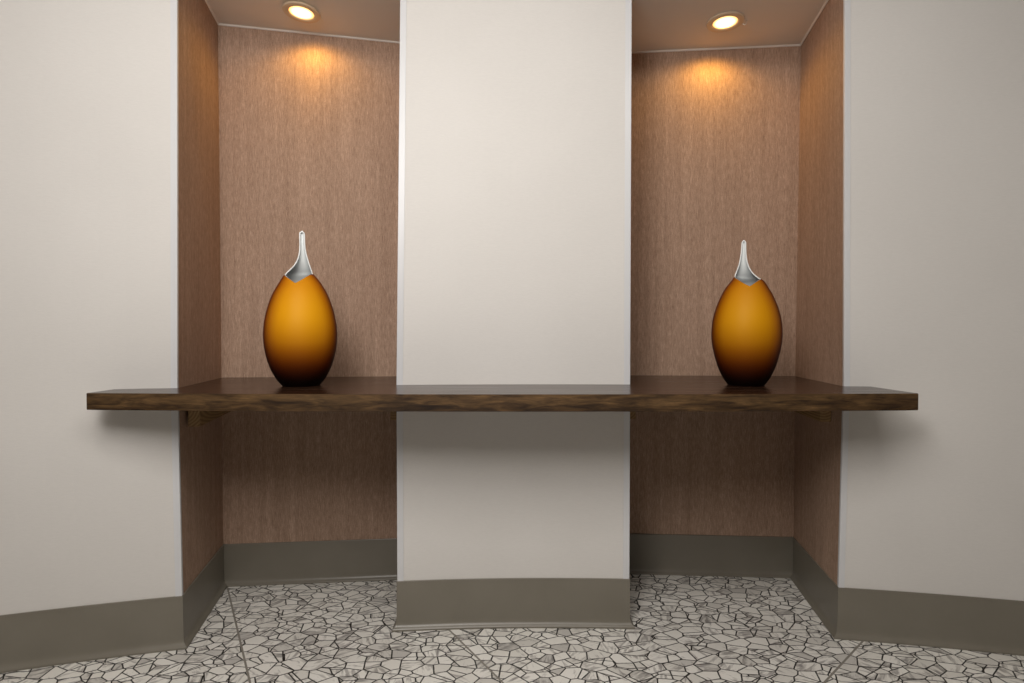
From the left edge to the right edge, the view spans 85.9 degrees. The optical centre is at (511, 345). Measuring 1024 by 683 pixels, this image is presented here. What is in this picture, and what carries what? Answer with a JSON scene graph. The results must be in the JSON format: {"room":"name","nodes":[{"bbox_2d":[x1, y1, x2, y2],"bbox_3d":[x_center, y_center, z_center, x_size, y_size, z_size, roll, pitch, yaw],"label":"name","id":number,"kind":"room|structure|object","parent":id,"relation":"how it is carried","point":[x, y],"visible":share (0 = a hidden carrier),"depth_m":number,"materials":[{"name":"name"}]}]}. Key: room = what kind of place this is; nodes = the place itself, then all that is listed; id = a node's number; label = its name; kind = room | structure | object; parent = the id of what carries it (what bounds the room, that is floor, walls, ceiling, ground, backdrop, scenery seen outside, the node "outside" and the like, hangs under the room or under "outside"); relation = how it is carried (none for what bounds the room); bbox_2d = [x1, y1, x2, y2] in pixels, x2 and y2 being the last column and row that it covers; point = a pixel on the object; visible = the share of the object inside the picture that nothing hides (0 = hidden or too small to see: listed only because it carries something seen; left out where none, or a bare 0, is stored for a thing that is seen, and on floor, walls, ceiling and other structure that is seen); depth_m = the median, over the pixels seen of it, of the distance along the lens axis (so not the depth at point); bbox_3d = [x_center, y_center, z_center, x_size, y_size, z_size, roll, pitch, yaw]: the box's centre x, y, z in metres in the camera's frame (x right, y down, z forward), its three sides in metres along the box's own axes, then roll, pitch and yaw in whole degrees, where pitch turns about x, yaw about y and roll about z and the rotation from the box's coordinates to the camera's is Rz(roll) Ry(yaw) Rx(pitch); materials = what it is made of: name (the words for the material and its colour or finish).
{"room":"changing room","nodes":[
{"label":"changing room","id":0,"kind":"room"},
{"bbox_2d":[0,0,174,614],"bbox_3d":[-2.112,-0.307,1.644,1.989,2.750,0.172,0,1,-21],"label":"wall","id":1,"kind":"structure","parent":0,"point":[87,516],"depth_m":1.85,"materials":[{"name":"white paint"}]},
{"bbox_2d":[0,596,186,672],"bbox_3d":[-2.081,0.978,1.616,1.983,0.182,0.090,0,1,-21],"label":"baseboard","id":2,"kind":"structure","parent":1,"relation":"attached to","point":[60,636],"depth_m":1.87,"materials":[{"name":"beige plastic"}]},
{"bbox_2d":[170,0,182,595],"bbox_3d":[-1.171,-0.242,1.918,0.038,2.249,0.017,0,1,0],"label":"trim","id":3,"kind":"structure","parent":1,"relation":"attached to","point":[174,4],"depth_m":1.91,"materials":[{"name":"white"}]},
{"bbox_2d":[179,0,399,592],"bbox_3d":[-0.821,-0.203,2.217,0.971,2.520,0.536,0,1,-5],"label":"wall paneling","id":4,"kind":"structure","parent":0,"point":[282,135],"depth_m":2.42,"materials":[{"name":"brown wood"}]},
{"bbox_2d":[188,411,230,426],"bbox_3d":[-1.197,0.244,2.193,0.040,0.093,0.411,0,1,-13],"label":"shelf bracket","id":5,"kind":"object","parent":4,"relation":"attached to","point":[195,418],"visible":0.42,"depth_m":2.01,"materials":[{"name":"brown wood"}]},
{"bbox_2d":[182,538,396,647],"bbox_3d":[-0.827,0.967,2.205,0.840,0.182,0.503,0,1,-5],"label":"baseboard","id":6,"kind":"structure","parent":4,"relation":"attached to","point":[333,561],"depth_m":2.44,"materials":[{"name":"beige plastic"}]},
{"bbox_2d":[390,412,396,419],"bbox_3d":[-0.454,0.240,2.298,0.040,0.090,0.338,0,1,-1],"label":"shelf bracket","id":7,"kind":"object","parent":4,"relation":"attached to","point":[393,415],"visible":0.1,"depth_m":2.13,"materials":[{"name":"brown wood"}]},
{"bbox_2d":[207,0,399,41],"bbox_3d":[-0.818,-1.380,2.168,0.860,0.087,0.486,0,1,-5],"label":"ceiling","id":8,"kind":"structure","parent":0,"point":[371,19],"depth_m":2.28,"materials":[{"name":"beige paint"}]},
{"bbox_2d":[282,1,320,22],"bbox_3d":[-0.856,-1.354,2.237,0.146,0.016,0.146,0,1,14],"label":"recessed light","id":9,"kind":"object","parent":8,"relation":"attached to","point":[302,12],"visible":1,"depth_m":2.23,"materials":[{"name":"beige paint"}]},
{"bbox_2d":[0,574,1023,682],"bbox_3d":[0.000,1.130,0.022,6.200,0.060,5.400,0,1,0],"label":"floor","id":10,"kind":"structure","parent":0,"point":[688,629],"depth_m":1.92,"materials":[{"name":"stone"}]},
{"bbox_2d":[403,0,624,580],"bbox_3d":[0.007,-0.315,2.094,0.866,2.750,0.126,0,1,0],"label":"wall","id":11,"kind":"structure","parent":0,"point":[514,211],"depth_m":2.05,"materials":[{"name":"white paint"}]},
{"bbox_2d":[396,0,406,580],"bbox_3d":[-0.407,-0.227,2.036,0.043,2.214,0.012,0,1,0],"label":"trim","id":12,"kind":"structure","parent":11,"relation":"attached to","point":[402,66],"depth_m":2.03,"materials":[{"name":"white"}]},
{"bbox_2d":[86,375,917,411],"bbox_3d":[-0.035,0.171,2.121,2.643,0.054,0.817,0,1,0],"label":"wooden shelf","id":13,"kind":"object","parent":11,"relation":"attached to","point":[645,393],"visible":0.99,"depth_m":1.74,"materials":[{"name":"brown wood"}]},
{"bbox_2d":[263,231,336,386],"bbox_3d":[-0.772,-0.137,2.010,0.253,0.566,0.253,-1,1,-30],"label":"glass vase","id":14,"kind":"object","parent":13,"relation":"on","point":[300,326],"visible":1,"depth_m":1.92,"materials":[{"name":"orange glass"}]},
{"bbox_2d":[711,240,782,386],"bbox_3d":[0.862,-0.121,2.023,0.242,0.535,0.242,0,1,-24],"label":"glass vase","id":15,"kind":"object","parent":13,"relation":"on","point":[747,329],"visible":1,"depth_m":1.94,"materials":[{"name":"orange glass"}]},
{"bbox_2d":[391,578,634,631],"bbox_3d":[0.007,0.970,2.061,0.907,0.182,0.037,0,1,-1],"label":"baseboard","id":16,"kind":"structure","parent":11,"relation":"attached to","point":[480,603],"depth_m":2.07,"materials":[{"name":"beige plastic"}]},
{"bbox_2d":[623,0,631,578],"bbox_3d":[0.431,-0.223,2.055,0.023,2.204,0.012,0,1,0],"label":"trim","id":17,"kind":"structure","parent":11,"relation":"attached to","point":[628,3],"depth_m":2.05,"materials":[{"name":"white"}]},
{"bbox_2d":[632,0,825,51],"bbox_3d":[0.854,-1.355,2.232,0.847,0.052,0.504,0,1,3],"label":"ceiling","id":18,"kind":"structure","parent":0,"point":[656,24],"depth_m":2.28,"materials":[{"name":"beige paint"}]},
{"bbox_2d":[706,11,747,32],"bbox_3d":[0.878,-1.329,2.265,0.146,0.014,0.146,1,1,42],"label":"recessed light","id":19,"kind":"object","parent":18,"relation":"attached to","point":[730,20],"visible":1,"depth_m":2.26,"materials":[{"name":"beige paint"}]},
{"bbox_2d":[630,0,842,583],"bbox_3d":[0.857,-0.204,2.279,0.955,2.520,0.554,0,1,3],"label":"wall paneling","id":20,"kind":"structure","parent":0,"point":[729,147],"depth_m":2.49,"materials":[{"name":"brown wood"}]},
{"bbox_2d":[630,412,635,418],"bbox_3d":[0.468,0.240,2.341,0.040,0.090,0.369,0,1,1],"label":"shelf bracket","id":21,"kind":"object","parent":20,"relation":"attached to","point":[632,414],"visible":0.1,"depth_m":2.16,"materials":[{"name":"brown wood"}]},
{"bbox_2d":[629,533,838,637],"bbox_3d":[0.848,0.966,2.268,0.837,0.182,0.522,0,1,3],"label":"baseboard","id":22,"kind":"structure","parent":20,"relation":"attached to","point":[650,554],"depth_m":2.51,"materials":[{"name":"beige plastic"}]},
{"bbox_2d":[794,411,830,421],"bbox_3d":[1.224,0.241,2.286,0.040,0.091,0.389,0,1,9],"label":"shelf bracket","id":23,"kind":"object","parent":20,"relation":"attached to","point":[822,416],"visible":0.24,"depth_m":2.11,"materials":[{"name":"brown wood"}]},
{"bbox_2d":[844,0,1023,600],"bbox_3d":[2.116,-0.310,1.818,1.886,2.750,0.154,0,1,14],"label":"wall","id":24,"kind":"structure","parent":0,"point":[935,491],"depth_m":1.93,"materials":[{"name":"white paint"}]},
{"bbox_2d":[632,0,828,53],"bbox_3d":[0.853,-1.331,2.230,0.847,0.018,0.510,0,1,3],"label":"trim","id":25,"kind":"structure","parent":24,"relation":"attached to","point":[826,1],"depth_m":2.47,"materials":[{"name":"white"}]},
{"bbox_2d":[837,0,850,587],"bbox_3d":[1.202,-0.226,1.984,0.034,2.214,0.015,0,1,0],"label":"trim","id":26,"kind":"structure","parent":24,"relation":"attached to","point":[846,3],"depth_m":1.98,"materials":[{"name":"white"}]},
{"bbox_2d":[834,587,1023,655],"bbox_3d":[2.089,0.975,1.786,1.890,0.182,0.073,0,1,14],"label":"baseboard","id":27,"kind":"structure","parent":24,"relation":"attached to","point":[980,624],"depth_m":1.95,"materials":[{"name":"beige plastic"}]},
{"bbox_3d":[-0.778,-1.517,2.000,0.753,0.344,0.216,0,1,0],"label":"wall","id":28,"kind":"structure","parent":0,"visible":0},
{"bbox_2d":[205,0,399,43],"bbox_3d":[-0.818,-1.357,2.166,0.859,0.053,0.491,0,1,-5],"label":"trim","id":29,"kind":"structure","parent":28,"relation":"on","point":[209,7],"depth_m":2.40,"materials":[{"name":"white"}]}
]}

